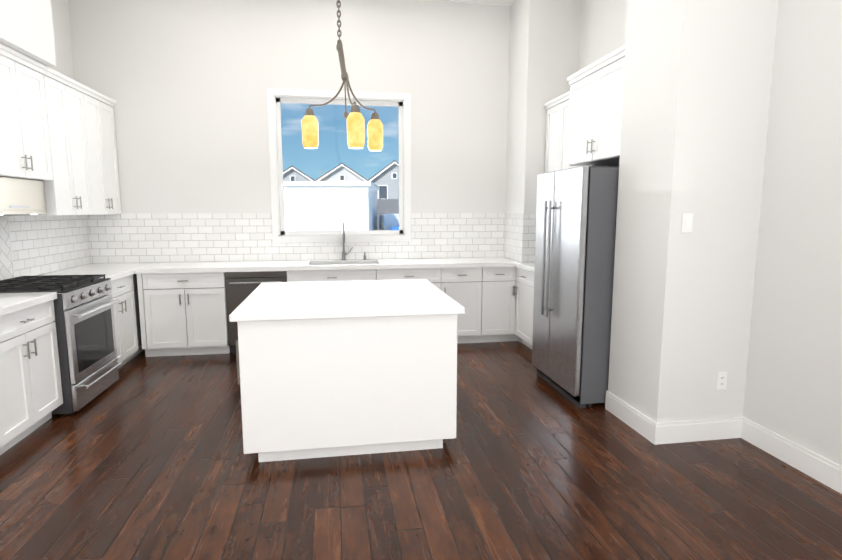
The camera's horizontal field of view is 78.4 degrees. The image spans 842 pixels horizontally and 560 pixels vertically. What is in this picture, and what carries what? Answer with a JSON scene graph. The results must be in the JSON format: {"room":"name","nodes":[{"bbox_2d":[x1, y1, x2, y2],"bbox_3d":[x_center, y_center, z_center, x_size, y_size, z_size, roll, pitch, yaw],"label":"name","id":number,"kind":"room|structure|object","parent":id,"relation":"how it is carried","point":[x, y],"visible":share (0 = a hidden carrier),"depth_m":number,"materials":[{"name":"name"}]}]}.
{"room":"kitchen","nodes":[
{"label":"kitchen","id":0,"kind":"room"},
{"bbox_2d":[0,0,55,65],"bbox_3d":[-3.056,-2.235,3.614,0.450,1.194,0.760,-1,8,-9],"label":"wall","id":1,"kind":"structure","parent":0,"point":[26,27],"depth_m":3.75,"materials":[{"name":"white paint"}]},
{"bbox_2d":[0,0,74,215],"bbox_3d":[-3.346,-0.939,3.795,0.120,3.810,3.630,-1,8,-9],"label":"wall","id":2,"kind":"structure","parent":0,"point":[62,37],"depth_m":5.09,"materials":[{"name":"white paint"}]},
{"bbox_2d":[0,43,52,180],"bbox_3d":[-3.087,-1.196,3.748,0.384,0.892,0.756,-1,8,-9],"label":"upper cabinet","id":3,"kind":"object","parent":2,"relation":"attached to","point":[24,145],"visible":1,"depth_m":3.81,"materials":[{"name":"white paint"}]},
{"bbox_2d":[0,177,46,214],"bbox_3d":[-3.130,-0.618,3.819,0.277,0.270,0.748,-1,8,-9],"label":"hood insert","id":4,"kind":"object","parent":3,"relation":"attached to","point":[18,196],"visible":1,"depth_m":3.89,"materials":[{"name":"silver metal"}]},
{"bbox_2d":[0,215,90,279],"bbox_3d":[-3.289,-0.227,3.962,0.012,0.522,3.189,-1,8,-9],"label":"backsplash","id":5,"kind":"structure","parent":2,"relation":"attached to","point":[35,245],"depth_m":4.63,"materials":[{"name":"tile"}]},
{"bbox_2d":[9,71,96,215],"bbox_3d":[-3.226,-1.139,4.493,0.349,1.140,0.723,-1,8,-9],"label":"upper cabinet","id":6,"kind":"object","parent":2,"relation":"attached to","point":[82,139],"depth_m":4.47,"materials":[{"name":"white paint"}]},
{"bbox_2d":[89,91,120,214],"bbox_3d":[-3.325,-1.218,5.081,0.349,1.140,0.722,-1,8,-9],"label":"upper cabinet","id":7,"kind":"object","parent":2,"relation":"attached to","point":[101,111],"depth_m":5.17,"materials":[{"name":"white paint"}]},
{"bbox_2d":[68,0,509,262],"bbox_3d":[-1.000,-1.227,5.932,5.220,3.810,0.150,-1,8,-9],"label":"wall","id":8,"kind":"structure","parent":0,"point":[184,84],"depth_m":5.64,"materials":[{"name":"white paint"}]},
{"bbox_2d":[87,213,504,262],"bbox_3d":[-1.267,-0.494,5.903,4.628,0.534,0.008,-1,8,-9],"label":"backsplash","id":9,"kind":"structure","parent":8,"relation":"attached to","point":[158,237],"depth_m":5.79,"materials":[{"name":"tile"}]},
{"bbox_2d":[267,88,410,242],"bbox_3d":[-0.905,-1.279,5.908,1.580,1.680,0.155,-1,8,-9],"label":"window","id":10,"kind":"structure","parent":8,"relation":"in","point":[276,97],"depth_m":5.89,"materials":[{"name":"white paint"}]},
{"bbox_2d":[0,341,841,559],"bbox_3d":[-0.326,1.248,2.195,5.500,0.100,8.350,-1,8,-9],"label":"floor","id":11,"kind":"structure","parent":0,"point":[143,457],"depth_m":2.77,"materials":[{"name":"brown wood"}]},
{"bbox_2d":[0,300,62,454],"bbox_3d":[-2.788,0.636,3.093,0.678,0.875,1.098,-1,8,-9],"label":"base cabinet","id":12,"kind":"object","parent":11,"relation":"on","point":[31,398],"visible":0.94,"depth_m":3.31,"materials":[{"name":"white paint"}]},
{"bbox_2d":[0,292,56,316],"bbox_3d":[-2.792,0.187,3.026,0.668,0.047,1.112,-1,8,-9],"label":"countertop","id":13,"kind":"structure","parent":12,"relation":"on","point":[11,302],"depth_m":3.35,"materials":[{"name":"white stone"}]},
{"bbox_2d":[0,274,120,414],"bbox_3d":[-2.878,0.475,4.008,0.785,0.950,0.748,-1,8,-9],"label":"range","id":14,"kind":"object","parent":11,"relation":"on","point":[85,331],"visible":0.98,"depth_m":3.88,"materials":[{"name":"silver metal"}]},
{"bbox_2d":[108,274,139,368],"bbox_3d":[-3.079,0.418,4.714,0.643,0.876,0.697,-1,8,-9],"label":"base cabinet","id":15,"kind":"object","parent":11,"relation":"on","point":[124,290],"depth_m":4.90,"materials":[{"name":"white paint"}]},
{"bbox_2d":[36,262,156,280],"bbox_3d":[-3.120,-0.074,4.967,0.668,0.047,1.338,-1,8,-9],"label":"countertop","id":16,"kind":"structure","parent":15,"relation":"on","point":[114,271],"depth_m":4.95,"materials":[{"name":"white stone"}]},
{"bbox_2d":[136,274,144,352],"bbox_3d":[-3.185,0.334,5.339,0.643,0.876,0.697,-1,8,-9],"label":"base cabinet","id":17,"kind":"object","parent":11,"relation":"on","point":[137,301],"depth_m":5.21,"materials":[{"name":"white paint"}]},
{"bbox_2d":[137,272,230,356],"bbox_3d":[-2.439,0.315,5.479,0.821,0.875,0.664,-1,8,-9],"label":"base cabinet","id":18,"kind":"object","parent":11,"relation":"on","point":[183,313],"visible":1,"depth_m":5.20,"materials":[{"name":"white paint"}]},
{"bbox_2d":[225,271,286,352],"bbox_3d":[-1.729,0.302,5.585,0.604,0.873,0.670,-1,8,-9],"label":"dishwasher","id":19,"kind":"object","parent":11,"relation":"on","point":[240,287],"visible":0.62,"depth_m":5.26,"materials":[{"name":"grey metal"}]},
{"bbox_2d":[287,263,382,281],"bbox_3d":[-0.949,0.279,5.744,0.980,0.876,0.628,-1,8,-9],"label":"base cabinet","id":20,"kind":"object","parent":11,"relation":"on","point":[368,274],"depth_m":5.39,"materials":[{"name":"white paint"}]},
{"bbox_2d":[135,257,519,273],"bbox_3d":[-0.884,-0.171,5.681,3.977,0.047,0.653,-1,8,-9],"label":"countertop","id":21,"kind":"structure","parent":20,"relation":"on","point":[248,266],"depth_m":5.48,"materials":[{"name":"white stone"}]},
{"bbox_2d":[341,220,365,259],"bbox_3d":[-0.759,-0.448,5.828,0.286,0.464,0.247,-1,8,-9],"label":"faucet","id":22,"kind":"object","parent":21,"relation":"on","point":[344,253],"visible":1,"depth_m":5.90,"materials":[{"name":"silver metal"}]},
{"bbox_2d":[236,315,456,461],"bbox_3d":[-0.520,0.565,3.622,1.291,0.876,1.225,-1,8,-9],"label":"kitchen island","id":23,"kind":"object","parent":11,"relation":"on","point":[336,368],"depth_m":3.02,"materials":[{"name":"white paint"}]},
{"bbox_2d":[229,279,464,322],"bbox_3d":[-0.503,0.110,3.564,1.326,0.040,1.296,-1,8,-9],"label":"island countertop","id":24,"kind":"structure","parent":23,"relation":"on","point":[361,299],"depth_m":3.24,"materials":[{"name":"white stone"}]},
{"bbox_2d":[383,268,446,293],"bbox_3d":[-0.180,0.262,5.871,0.822,0.876,0.628,-1,8,-9],"label":"base cabinet","id":25,"kind":"object","parent":11,"relation":"on","point":[437,276],"depth_m":5.55,"materials":[{"name":"white paint"}]},
{"bbox_2d":[447,267,490,343],"bbox_3d":[0.392,0.249,5.966,0.582,0.876,0.628,-1,8,-9],"label":"base cabinet","id":26,"kind":"object","parent":11,"relation":"on","point":[485,297],"depth_m":5.68,"materials":[{"name":"white paint"}]},
{"bbox_2d":[487,267,517,341],"bbox_3d":[0.817,0.240,6.036,0.523,0.876,0.628,-1,8,-9],"label":"base cabinet","id":27,"kind":"object","parent":11,"relation":"on","point":[501,308],"depth_m":5.74,"materials":[{"name":"white paint"}]},
{"bbox_2d":[514,267,533,349],"bbox_3d":[1.443,0.341,5.285,0.678,0.875,1.063,-1,8,-9],"label":"base cabinet","id":28,"kind":"object","parent":11,"relation":"on","point":[524,287],"visible":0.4,"depth_m":5.51,"materials":[{"name":"white paint"}]},
{"bbox_2d":[515,262,534,272],"bbox_3d":[1.450,-0.108,5.215,0.668,0.047,1.042,-1,8,-9],"label":"countertop","id":29,"kind":"structure","parent":28,"relation":"on","point":[529,266],"depth_m":5.45,"materials":[{"name":"white stone"}]},
{"bbox_2d":[532,166,618,407],"bbox_3d":[1.467,0.016,4.250,0.918,1.795,0.860,-1,8,-9],"label":"fridge","id":30,"kind":"object","parent":11,"relation":"on","point":[576,212],"visible":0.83,"depth_m":3.87,"materials":[{"name":"grey metal"}]},
{"bbox_2d":[426,0,514,5],"bbox_3d":[-0.326,-2.636,1.672,5.500,0.120,8.350,-1,8,-9],"label":"ceiling","id":31,"kind":"structure","parent":0,"point":[499,2],"depth_m":5.80,"materials":[{"name":"white paint"}]},
{"bbox_2d":[301,0,382,150],"bbox_3d":[-0.513,-1.819,3.326,0.564,1.938,0.543,-1,8,-9],"label":"pendant light","id":32,"kind":"object","parent":31,"relation":"hanging from","point":[354,117],"visible":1,"depth_m":3.47,"materials":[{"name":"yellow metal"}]},
{"bbox_2d":[506,0,580,342],"bbox_3d":[1.357,-1.227,5.936,0.570,3.810,0.620,-1,8,-9],"label":"wall","id":33,"kind":"structure","parent":0,"point":[544,39],"depth_m":5.53,"materials":[{"name":"white paint"}]},
{"bbox_2d":[504,213,535,261],"bbox_3d":[1.441,-0.440,5.499,0.578,0.534,1.687,-1,8,-9],"label":"backsplash","id":34,"kind":"structure","parent":33,"relation":"attached to","point":[519,244],"depth_m":5.75,"materials":[{"name":"tile"}]},
{"bbox_2d":[608,0,778,422],"bbox_3d":[1.759,-0.886,3.400,0.620,3.810,0.600,-1,8,-9],"label":"wall","id":35,"kind":"structure","parent":0,"point":[697,81],"depth_m":3.21,"materials":[{"name":"white paint"}]},
{"bbox_2d":[605,391,655,442],"bbox_3d":[1.446,0.939,3.592,0.016,0.140,0.600,-1,8,-9],"label":"baseboard","id":36,"kind":"structure","parent":35,"relation":"attached to","point":[632,418],"depth_m":3.56,"materials":[{"name":"white paint"}]},
{"bbox_2d":[681,214,692,232],"bbox_3d":[1.618,-0.345,3.137,0.072,0.116,0.009,-1,8,-9],"label":"switch plate","id":37,"kind":"object","parent":35,"relation":"attached to","point":[687,223],"visible":1,"depth_m":3.13,"materials":[{"name":"white plastic"}]},
{"bbox_2d":[653,416,742,444],"bbox_3d":[1.802,0.973,3.342,0.636,0.140,0.016,-1,8,-9],"label":"baseboard","id":38,"kind":"structure","parent":35,"relation":"attached to","point":[695,430],"depth_m":3.33,"materials":[{"name":"white paint"}]},
{"bbox_2d":[716,372,726,389],"bbox_3d":[1.938,0.650,3.325,0.072,0.116,0.008,-1,8,-9],"label":"outlet","id":39,"kind":"object","parent":35,"relation":"attached to","point":[721,382],"visible":1,"depth_m":3.32,"materials":[{"name":"white plastic"}]},
{"bbox_2d":[578,0,841,465],"bbox_3d":[2.307,-0.748,2.375,0.120,3.810,8.320,-1,8,-9],"label":"wall","id":40,"kind":"structure","parent":0,"point":[793,388],"depth_m":2.95,"materials":[{"name":"white paint"}]},
{"bbox_2d":[544,91,579,172],"bbox_3d":[1.587,-1.237,5.099,0.384,1.172,1.063,-1,8,-9],"label":"upper cabinet","id":41,"kind":"object","parent":40,"relation":"attached to","point":[557,132],"visible":0.25,"depth_m":5.26,"materials":[{"name":"white paint"}]},
{"bbox_2d":[567,43,627,165],"bbox_3d":[1.634,-1.316,4.072,0.624,0.742,0.932,-1,8,-9],"label":"upper cabinet","id":42,"kind":"object","parent":40,"relation":"attached to","point":[596,98],"visible":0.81,"depth_m":4.01,"materials":[{"name":"white paint"}]},
{"bbox_2d":[741,417,841,493],"bbox_3d":[2.508,1.285,1.022,0.016,0.140,4.834,-1,8,-9],"label":"baseboard","id":43,"kind":"structure","parent":40,"relation":"attached to","point":[823,470],"depth_m":3.00,"materials":[{"name":"white paint"}]},
{"label":"outside","id":44,"kind":"structure","parent":0,"visible":0},
{"bbox_3d":[-12.068,-4.891,72.216,120.000,0.200,133.550,-1,8,-9],"label":"ground","id":45,"kind":"structure","parent":44,"visible":0},
{"bbox_2d":[283,166,313,180],"bbox_3d":[-15.495,-8.859,64.210,6.500,9.800,9.730,-1,8,-9],"label":"house","id":46,"kind":"structure","parent":45,"relation":"on","point":[286,174],"depth_m":59.27,"materials":[{"name":"grey"}]},
{"bbox_2d":[283,181,379,230],"bbox_3d":[-5.441,-0.804,19.852,7.450,5.660,4.200,0,8,0],"label":"annex building","id":47,"kind":"structure","parent":45,"relation":"on","point":[365,216],"depth_m":17.63,"materials":[{"name":"white"}]},
{"bbox_2d":[314,163,366,180],"bbox_3d":[-9.806,-8.999,64.127,7.100,10.100,9.730,-1,8,-9],"label":"house","id":48,"kind":"structure","parent":45,"relation":"on","point":[344,171],"depth_m":59.16,"materials":[{"name":"grey"}]},
{"bbox_2d":[367,160,398,211],"bbox_3d":[-3.690,-8.780,62.119,6.300,10.200,9.730,-1,8,-9],"label":"house","id":49,"kind":"structure","parent":45,"relation":"on","point":[389,181],"depth_m":57.21,"materials":[{"name":"grey"}]},
{"bbox_2d":[377,199,398,214],"bbox_3d":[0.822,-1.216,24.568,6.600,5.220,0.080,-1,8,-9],"label":"fence","id":50,"kind":"object","parent":45,"relation":"on","point":[382,210],"depth_m":23.84,"materials":[{"name":"grey"}]},
{"bbox_2d":[377,214,398,229],"bbox_3d":[1.570,-0.353,20.626,6.250,4.560,7.900,-1,8,-9],"label":"terrace","id":51,"kind":"object","parent":45,"relation":"on","point":[386,218],"depth_m":19.48,"materials":[{"name":"blue"}]}
]}

